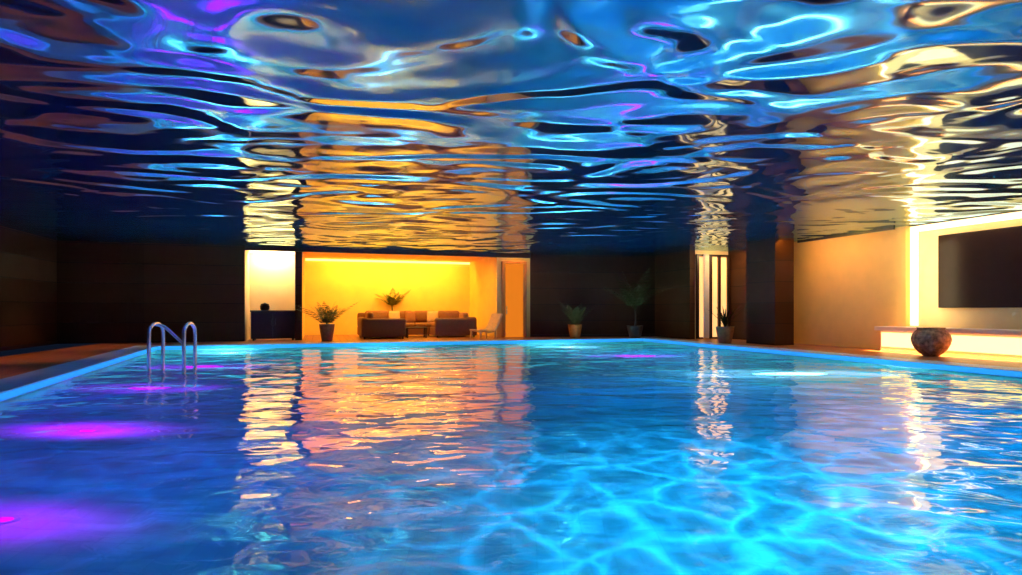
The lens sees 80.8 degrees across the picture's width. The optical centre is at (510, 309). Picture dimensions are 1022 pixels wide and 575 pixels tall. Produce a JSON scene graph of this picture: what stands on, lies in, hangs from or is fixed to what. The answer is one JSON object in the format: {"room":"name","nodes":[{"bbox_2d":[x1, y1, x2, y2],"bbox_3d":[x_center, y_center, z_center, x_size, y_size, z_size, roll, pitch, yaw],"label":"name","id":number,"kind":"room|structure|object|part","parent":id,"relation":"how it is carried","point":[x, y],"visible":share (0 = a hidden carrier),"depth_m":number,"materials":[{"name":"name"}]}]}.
{"room":"spa","nodes":[
{"label":"spa","id":0,"kind":"room"},
{"bbox_2d":[0,226,56,346],"bbox_3d":[-10.023,-0.525,6.819,0.200,3.050,22.784,0,0,-18],"label":"wall","id":1,"kind":"structure","parent":0,"point":[28,262],"depth_m":15.87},
{"bbox_2d":[0,340,57,350],"bbox_3d":[-9.918,0.950,6.853,0.020,0.100,22.784,0,0,-18],"label":"baseboard","id":2,"kind":"structure","parent":1,"relation":"attached to","point":[5,348],"depth_m":15.88,"materials":[{"name":"brown wood"}]},
{"bbox_2d":[57,241,143,343],"bbox_3d":[-11.011,-0.525,18.595,5.098,3.050,0.200,0,0,-18],"label":"wall","id":3,"kind":"structure","parent":0,"point":[100,285],"depth_m":18.04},
{"bbox_2d":[144,243,244,342],"bbox_3d":[-9.888,-0.525,18.819,2.823,3.050,0.080,0,0,-18],"label":"wall panel","id":4,"kind":"object","parent":3,"relation":"attached to","point":[202,285],"visible":0.86,"depth_m":18.79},
{"bbox_2d":[245,246,530,257],"bbox_3d":[-3.910,-1.985,20.737,9.734,0.130,0.060,0,0,-18],"label":"trim","id":5,"kind":"structure","parent":3,"relation":"attached to","point":[255,248],"depth_m":20.55,"materials":[{"name":"brown wood"}]},
{"bbox_2d":[245,250,248,340],"bbox_3d":[-8.853,-0.525,19.889,0.200,3.050,1.300,0,0,-18],"label":"wall","id":6,"kind":"structure","parent":0,"point":[246,251],"depth_m":19.73,"materials":[{"name":"paint"}]},
{"bbox_2d":[249,253,294,338],"bbox_3d":[-8.359,-0.525,20.834,1.718,3.050,0.200,0,0,-18],"label":"wall","id":7,"kind":"structure","parent":0,"point":[271,276],"depth_m":20.75,"materials":[{"name":"paint"}]},
{"bbox_2d":[302,252,304,338],"bbox_3d":[-7.689,-0.525,21.916,0.218,3.050,3.950,0,0,-18],"label":"wall","id":8,"kind":"structure","parent":0,"point":[303,257],"depth_m":21.75,"materials":[{"name":"yellow paint"}]},
{"bbox_2d":[305,258,468,334],"bbox_3d":[-5.067,-0.525,24.933,7.216,3.050,0.200,0,0,-18],"label":"wall","id":9,"kind":"structure","parent":0,"point":[430,287],"depth_m":24.67,"materials":[{"name":"yellow paint"}]},
{"bbox_2d":[469,257,494,336],"bbox_3d":[-1.086,-0.525,24.003,0.200,3.050,4.000,0,0,-18],"label":"wall","id":10,"kind":"structure","parent":0,"point":[481,271],"depth_m":23.82,"materials":[{"name":"yellow paint"}]},
{"bbox_2d":[0,0,1021,261],"bbox_3d":[0.416,-2.125,9.282,21.193,0.150,34.557,0,0,-18],"label":"ceiling","id":11,"kind":"structure","parent":0,"point":[530,127],"depth_m":6.53,"materials":[{"name":"mirror"}]},
{"bbox_2d":[249,250,294,253],"bbox_3d":[-8.218,-1.995,20.722,1.518,0.090,0.060,0,0,-18],"label":"light strip","id":12,"kind":"object","parent":11,"relation":"attached to","point":[250,251],"visible":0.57,"depth_m":20.71,"materials":[{"name":"beige plastic"}]},
{"bbox_2d":[306,258,469,263],"bbox_3d":[-4.961,-2.000,24.799,6.676,0.080,0.080,0,0,-18],"label":"light strip","id":13,"kind":"object","parent":11,"relation":"attached to","point":[307,259],"visible":1,"depth_m":24.72,"materials":[{"name":"yellow"}]},
{"bbox_2d":[0,334,1021,378],"bbox_3d":[0.500,1.100,11.900,27.050,0.200,35.583,0,0,-7],"label":"floor","id":14,"kind":"structure","parent":0,"point":[12,365],"depth_m":14.82,"materials":[{"name":"brown tile"}]},
{"bbox_2d":[250,310,294,340],"bbox_3d":[-7.861,0.505,19.879,1.400,0.990,0.585,0,0,-18],"label":"sideboard","id":15,"kind":"object","parent":14,"relation":"on","point":[265,324],"visible":0.91,"depth_m":19.62,"materials":[{"name":"brown wood"}]},
{"bbox_3d":[-8.103,0.500,19.536,0.650,0.780,0.030,0,0,-18],"label":"door","id":16,"kind":"part","parent":15,"relation":"part of","materials":[{"name":"brown wood"}]},
{"bbox_2d":[260,303,269,309],"bbox_3d":[-8.108,-0.115,19.760,0.300,0.250,0.300,0,0,0],"label":"jar","id":17,"kind":"object","parent":15,"relation":"on","point":[264,306],"visible":0.98,"depth_m":19.64,"materials":[{"name":"black ceramic"}]},
{"bbox_3d":[-7.465,0.500,19.741,0.650,0.780,0.030,0,0,-18],"label":"door","id":18,"kind":"part","parent":15,"relation":"part of","materials":[{"name":"brown wood"}]},
{"bbox_2d":[295,252,301,339],"bbox_3d":[-7.049,-0.525,19.916,0.218,3.050,0.250,0,0,-18],"label":"post","id":19,"kind":"object","parent":14,"relation":"on","point":[298,255],"visible":0.79,"depth_m":19.80,"materials":[{"name":"black wood"}]},
{"bbox_2d":[296,302,357,340],"bbox_3d":[-5.901,0.345,19.369,1.996,1.310,2.046,0,0,0],"label":"potted palm","id":20,"kind":"object","parent":14,"relation":"on","point":[326,330],"visible":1,"depth_m":19.13,"materials":[{"name":"plant"}]},
{"bbox_2d":[319,324,334,340],"bbox_3d":[-5.919,0.725,19.300,0.499,0.550,0.499,0,0,0],"label":"pot","id":21,"kind":"object","parent":20,"relation":"attached to","point":[326,330],"depth_m":19.13,"materials":[{"name":"ceramic"}]},
{"bbox_2d":[375,288,408,310],"bbox_3d":[-4.922,0.053,24.770,1.443,1.893,1.622,0,0,-14],"label":"potted palm","id":22,"kind":"object","parent":14,"relation":"on","point":[389,299],"visible":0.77,"depth_m":24.44,"materials":[{"name":"plant"}]},
{"bbox_2d":[405,327,426,337],"bbox_3d":[-3.436,0.807,21.700,0.750,0.385,0.500,0,0,-18],"label":"coffee table","id":23,"kind":"object","parent":14,"relation":"on","point":[407,328],"visible":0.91,"depth_m":21.55,"materials":[{"name":"brown wood"}]},
{"bbox_2d":[357,311,476,338],"bbox_3d":[-3.477,0.510,22.195,4.150,0.980,2.510,0,0,-18],"label":"sectional sofa","id":24,"kind":"object","parent":14,"relation":"on","point":[369,323],"visible":0.94,"depth_m":21.72,"materials":[{"name":"brown fabric"}]},
{"bbox_3d":[-5.316,0.490,21.496,0.220,0.460,2.280,0,0,-18],"label":"backrest","id":25,"kind":"part","parent":24,"relation":"part of","materials":[{"name":"brown fabric"}]},
{"bbox_2d":[365,312,373,317],"bbox_3d":[-5.024,0.260,21.306,0.220,0.400,1.100,0,0,-18],"label":"cushion","id":26,"kind":"object","parent":24,"relation":"on","point":[368,314],"depth_m":20.81,"materials":[{"name":"beige fabric"}]},
{"bbox_2d":[365,311,388,317],"bbox_3d":[-5.062,0.240,22.659,0.892,0.440,0.240,0,0,-18],"label":"cushion","id":27,"kind":"object","parent":24,"relation":"on","point":[377,314],"depth_m":22.58,"materials":[{"name":"beige fabric"}]},
{"bbox_3d":[-4.393,0.590,20.710,1.500,0.600,0.240,0,0,-18],"label":"arm","id":28,"kind":"part","parent":24,"relation":"part of","materials":[{"name":"brown fabric"}]},
{"bbox_3d":[-3.825,0.380,23.286,4.150,0.560,0.220,0,0,-18],"label":"backrest","id":29,"kind":"part","parent":24,"relation":"part of","materials":[{"name":"brown fabric"}]},
{"bbox_2d":[388,311,399,317],"bbox_3d":[-4.390,0.260,22.590,0.440,0.426,0.182,0,0,-26],"label":"throw pillow","id":30,"kind":"object","parent":24,"relation":"on","point":[392,314],"visible":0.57,"depth_m":22.55,"materials":[{"name":"beige fabric"}]},
{"bbox_2d":[400,311,404,318],"bbox_3d":[-4.193,0.240,22.937,0.892,0.440,0.240,0,0,-18],"label":"cushion","id":31,"kind":"object","parent":24,"relation":"on","point":[401,312],"depth_m":22.83,"materials":[{"name":"beige fabric"}]},
{"bbox_2d":[404,311,415,322],"bbox_3d":[-3.819,0.260,22.773,0.440,0.426,0.182,0,0,-12],"label":"throw pillow","id":32,"kind":"object","parent":24,"relation":"on","point":[410,316],"visible":0.95,"depth_m":22.72,"materials":[{"name":"orange fabric"}]},
{"bbox_2d":[406,322,414,326],"bbox_3d":[-4.111,0.560,22.680,0.892,0.160,0.680,0,0,-18],"label":"seat cushion","id":33,"kind":"object","parent":24,"relation":"on","point":[411,324],"depth_m":22.45,"materials":[{"name":"beige fabric"}]},
{"bbox_2d":[416,311,426,321],"bbox_3d":[-3.324,0.240,23.215,0.892,0.440,0.240,0,0,-18],"label":"cushion","id":34,"kind":"object","parent":24,"relation":"on","point":[421,316],"depth_m":23.07,"materials":[{"name":"beige fabric"}]},
{"bbox_2d":[415,322,431,326],"bbox_3d":[-3.242,0.560,22.958,0.892,0.160,0.680,0,0,-18],"label":"seat cushion","id":35,"kind":"object","parent":24,"relation":"on","point":[417,324],"depth_m":22.61,"materials":[{"name":"beige fabric"}]},
{"bbox_2d":[427,311,437,321],"bbox_3d":[-3.009,0.260,23.032,0.440,0.426,0.182,0,0,-9],"label":"throw pillow","id":36,"kind":"object","parent":24,"relation":"on","point":[431,315],"visible":0.94,"depth_m":22.98,"materials":[{"name":"beige fabric"}]},
{"bbox_2d":[438,311,459,317],"bbox_3d":[-2.455,0.240,23.493,0.892,0.440,0.240,0,0,-18],"label":"cushion","id":37,"kind":"object","parent":24,"relation":"on","point":[441,314],"depth_m":23.38,"materials":[{"name":"beige fabric"}]},
{"bbox_3d":[-2.014,0.590,21.891,1.550,0.600,0.240,0,0,-18],"label":"arm","id":38,"kind":"part","parent":24,"relation":"part of","materials":[{"name":"brown fabric"}]},
{"bbox_2d":[459,312,467,317],"bbox_3d":[-1.786,0.280,22.637,0.220,0.380,0.800,0,0,-18],"label":"cushion","id":39,"kind":"object","parent":24,"relation":"on","point":[463,314],"depth_m":22.31,"materials":[{"name":"beige fabric"}]},
{"bbox_2d":[470,314,502,338],"bbox_3d":[-0.864,0.563,20.982,1.000,0.874,0.630,0,0,-38],"label":"lounge chair","id":40,"kind":"object","parent":14,"relation":"on","point":[492,327],"visible":0.98,"depth_m":21.00,"materials":[{"name":"beige fabric"}]},
{"bbox_3d":[-0.612,0.406,21.177,0.326,0.560,0.525,0,0,-38],"label":"backrest","id":41,"kind":"part","parent":40,"relation":"part of","materials":[{"name":"beige fabric"}]},
{"bbox_2d":[0,337,1021,574],"bbox_3d":[1.241,1.744,6.839,16.282,1.512,26.086,0,0,-18],"label":"swimming pool","id":42,"kind":"object","parent":14,"relation":"in","point":[643,455],"visible":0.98,"depth_m":4.47,"materials":[{"name":"blue liquid"}]},
{"bbox_2d":[147,322,196,367],"bbox_3d":[-6.645,1.263,11.800,0.934,2.074,0.886,0,0,0],"label":"pool handrail","id":43,"kind":"object","parent":42,"relation":"on","point":[163,327],"visible":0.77,"depth_m":11.70,"materials":[{"name":"silver metal"}]},
{"bbox_3d":[-6.977,1.263,11.800,0.068,2.074,0.908,0,0,-14],"label":"rail","id":44,"kind":"part","parent":43,"relation":"part of","materials":[{"name":"silver metal"}]},
{"bbox_3d":[-6.266,1.263,11.700,0.068,2.074,0.690,0,0,-10],"label":"rail","id":45,"kind":"part","parent":43,"relation":"part of","materials":[{"name":"silver metal"}]},
{"bbox_2d":[0,339,1021,400],"bbox_3d":[1.225,1.042,6.950,15.044,0.085,24.664,0,0,-18],"label":"light","id":46,"kind":"object","parent":42,"relation":"on","point":[510,369],"depth_m":10.08,"materials":[{"name":"blue"}]},
{"bbox_2d":[558,300,596,338],"bbox_3d":[2.386,0.327,20.762,1.449,1.346,1.281,0,0,28],"label":"potted palm","id":47,"kind":"object","parent":14,"relation":"on","point":[574,328],"visible":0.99,"depth_m":20.73,"materials":[{"name":"plant"}]},
{"bbox_2d":[568,324,581,338],"bbox_3d":[2.229,0.750,20.900,0.499,0.500,0.499,0,0,0],"label":"pot","id":48,"kind":"object","parent":47,"relation":"on","point":[574,329],"depth_m":20.73,"materials":[{"name":"brown ceramic"}]},
{"bbox_2d":[598,269,669,337],"bbox_3d":[4.268,-0.232,21.145,2.141,2.464,2.151,0,0,-28],"label":"potted palm","id":49,"kind":"object","parent":14,"relation":"on","point":[634,297],"visible":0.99,"depth_m":21.01,"materials":[{"name":"green plant"}]},
{"bbox_2d":[627,325,642,337],"bbox_3d":[4.381,0.775,21.200,0.582,0.450,0.582,0,0,0],"label":"pot","id":50,"kind":"object","parent":49,"relation":"on","point":[634,331],"depth_m":21.00,"materials":[{"name":"grey ceramic"}]},
{"bbox_2d":[708,305,741,343],"bbox_3d":[6.479,0.407,17.887,0.938,1.185,1.058,0,0,-37],"label":"potted plant","id":51,"kind":"object","parent":14,"relation":"on","point":[724,333],"visible":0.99,"depth_m":17.85,"materials":[{"name":"green plant"}]},
{"bbox_3d":[6.420,0.750,18.000,0.541,0.500,0.541,0,0,0],"label":"pot","id":52,"kind":"part","parent":51,"relation":"part of","materials":[{"name":"ceramic"}]},
{"bbox_2d":[746,238,793,344],"bbox_3d":[7.611,-0.525,17.672,0.660,3.050,1.200,0,0,-18],"label":"column","id":53,"kind":"structure","parent":14,"relation":"on","point":[769,262],"depth_m":17.19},
{"bbox_2d":[910,327,951,356],"bbox_3d":[9.100,0.690,13.000,0.744,0.620,0.737,0,0,0],"label":"vase","id":54,"kind":"object","parent":14,"relation":"on","point":[928,341],"visible":1,"depth_m":12.76,"materials":[{"name":"brown ceramic"}]},
{"bbox_2d":[874,326,1021,360],"bbox_3d":[10.500,0.700,10.852,0.600,0.600,8.400,0,0,-18],"label":"bench","id":55,"kind":"object","parent":14,"relation":"on","point":[1005,344],"visible":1,"depth_m":12.66,"materials":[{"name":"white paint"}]},
{"bbox_2d":[495,257,529,336],"bbox_3d":[0.069,-0.525,22.169,1.282,3.050,0.200,0,0,-18],"label":"wall","id":56,"kind":"structure","parent":0,"point":[498,260],"depth_m":21.99,"materials":[{"name":"yellow paint"}]},
{"bbox_2d":[501,261,526,336],"bbox_3d":[0.116,-0.390,22.023,0.950,2.780,0.125,0,0,-18],"label":"door","id":57,"kind":"structure","parent":56,"relation":"in","point":[513,273],"depth_m":22.01,"materials":[{"name":"orange wood"}]},
{"bbox_2d":[530,255,654,333],"bbox_3d":[3.079,-0.525,22.634,4.790,3.050,0.200,0,0,-6],"label":"wall","id":58,"kind":"structure","parent":0,"point":[572,280],"depth_m":22.52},
{"bbox_2d":[530,334,654,336],"bbox_3d":[3.093,0.950,22.526,4.793,0.100,0.020,0,0,-6],"label":"baseboard","id":59,"kind":"structure","parent":58,"relation":"attached to","point":[531,335],"depth_m":22.49,"materials":[{"name":"brown wood"}]},
{"bbox_2d":[655,250,694,338],"bbox_3d":[5.886,-0.525,21.677,0.200,3.050,2.387,0,0,-16],"label":"wall","id":60,"kind":"structure","parent":0,"point":[674,306],"depth_m":21.39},
{"bbox_2d":[695,250,727,338],"bbox_3d":[6.965,-0.525,20.881,1.461,3.050,0.200,0,0,-18],"label":"wall","id":61,"kind":"structure","parent":0,"point":[696,251],"depth_m":20.63,"materials":[{"name":"paint"}]},
{"bbox_2d":[696,254,729,338],"bbox_3d":[6.984,-0.460,20.659,1.350,2.900,0.195,0,0,-18],"label":"window","id":62,"kind":"structure","parent":61,"relation":"in","point":[712,273],"depth_m":20.65,"materials":[{"name":"white glass"}]},
{"bbox_2d":[703,254,708,337],"bbox_3d":[6.669,-0.465,20.492,0.200,2.870,0.070,0,0,-18],"label":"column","id":63,"kind":"structure","parent":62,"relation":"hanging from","point":[705,256],"depth_m":20.48,"materials":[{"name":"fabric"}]},
{"bbox_2d":[728,230,894,348],"bbox_3d":[8.663,-0.525,17.970,0.200,3.050,6.384,0,0,-18],"label":"wall","id":64,"kind":"structure","parent":0,"point":[844,287],"depth_m":16.49,"materials":[{"name":"beige paint"}]},
{"bbox_2d":[797,227,894,242],"bbox_3d":[9.032,-2.025,16.391,0.040,0.050,3.150,0,0,-18],"label":"trim","id":65,"kind":"structure","parent":64,"relation":"attached to","point":[893,228],"depth_m":16.17,"materials":[{"name":"brown wood"}]},
{"bbox_2d":[911,211,1021,329],"bbox_3d":[12.832,-0.525,5.535,0.200,3.050,19.844,0,0,-18],"label":"wall","id":66,"kind":"structure","parent":0,"point":[930,315],"depth_m":13.88,"materials":[{"name":"paint"}]},
{"bbox_2d":[895,226,910,326],"bbox_3d":[9.679,-0.525,14.797,0.200,3.050,0.280,0,0,-18],"label":"pilaster","id":67,"kind":"object","parent":66,"relation":"attached to","point":[902,234],"visible":0.64,"depth_m":14.71,"materials":[{"name":"beige paint"}]},
{"bbox_2d":[910,226,918,325],"bbox_3d":[9.804,-0.825,14.585,0.050,2.410,0.180,0,0,-18],"label":"light strip","id":68,"kind":"object","parent":66,"relation":"attached to","point":[914,231],"visible":1,"depth_m":14.55,"materials":[{"name":"beige plastic"}]},
{"bbox_2d":[919,211,1021,231],"bbox_3d":[11.823,-1.960,8.244,0.060,0.140,13.019,0,0,-18],"label":"light strip","id":69,"kind":"object","parent":66,"relation":"attached to","point":[1014,215],"visible":1,"depth_m":13.25,"materials":[{"name":"beige plastic"}]},
{"bbox_2d":[938,226,1021,307],"bbox_3d":[10.764,-0.890,11.481,0.123,1.680,5.200,0,0,-18],"label":"television","id":70,"kind":"object","parent":66,"relation":"attached to","point":[983,268],"visible":1,"depth_m":13.04,"materials":[{"name":"black glass"}]}
]}

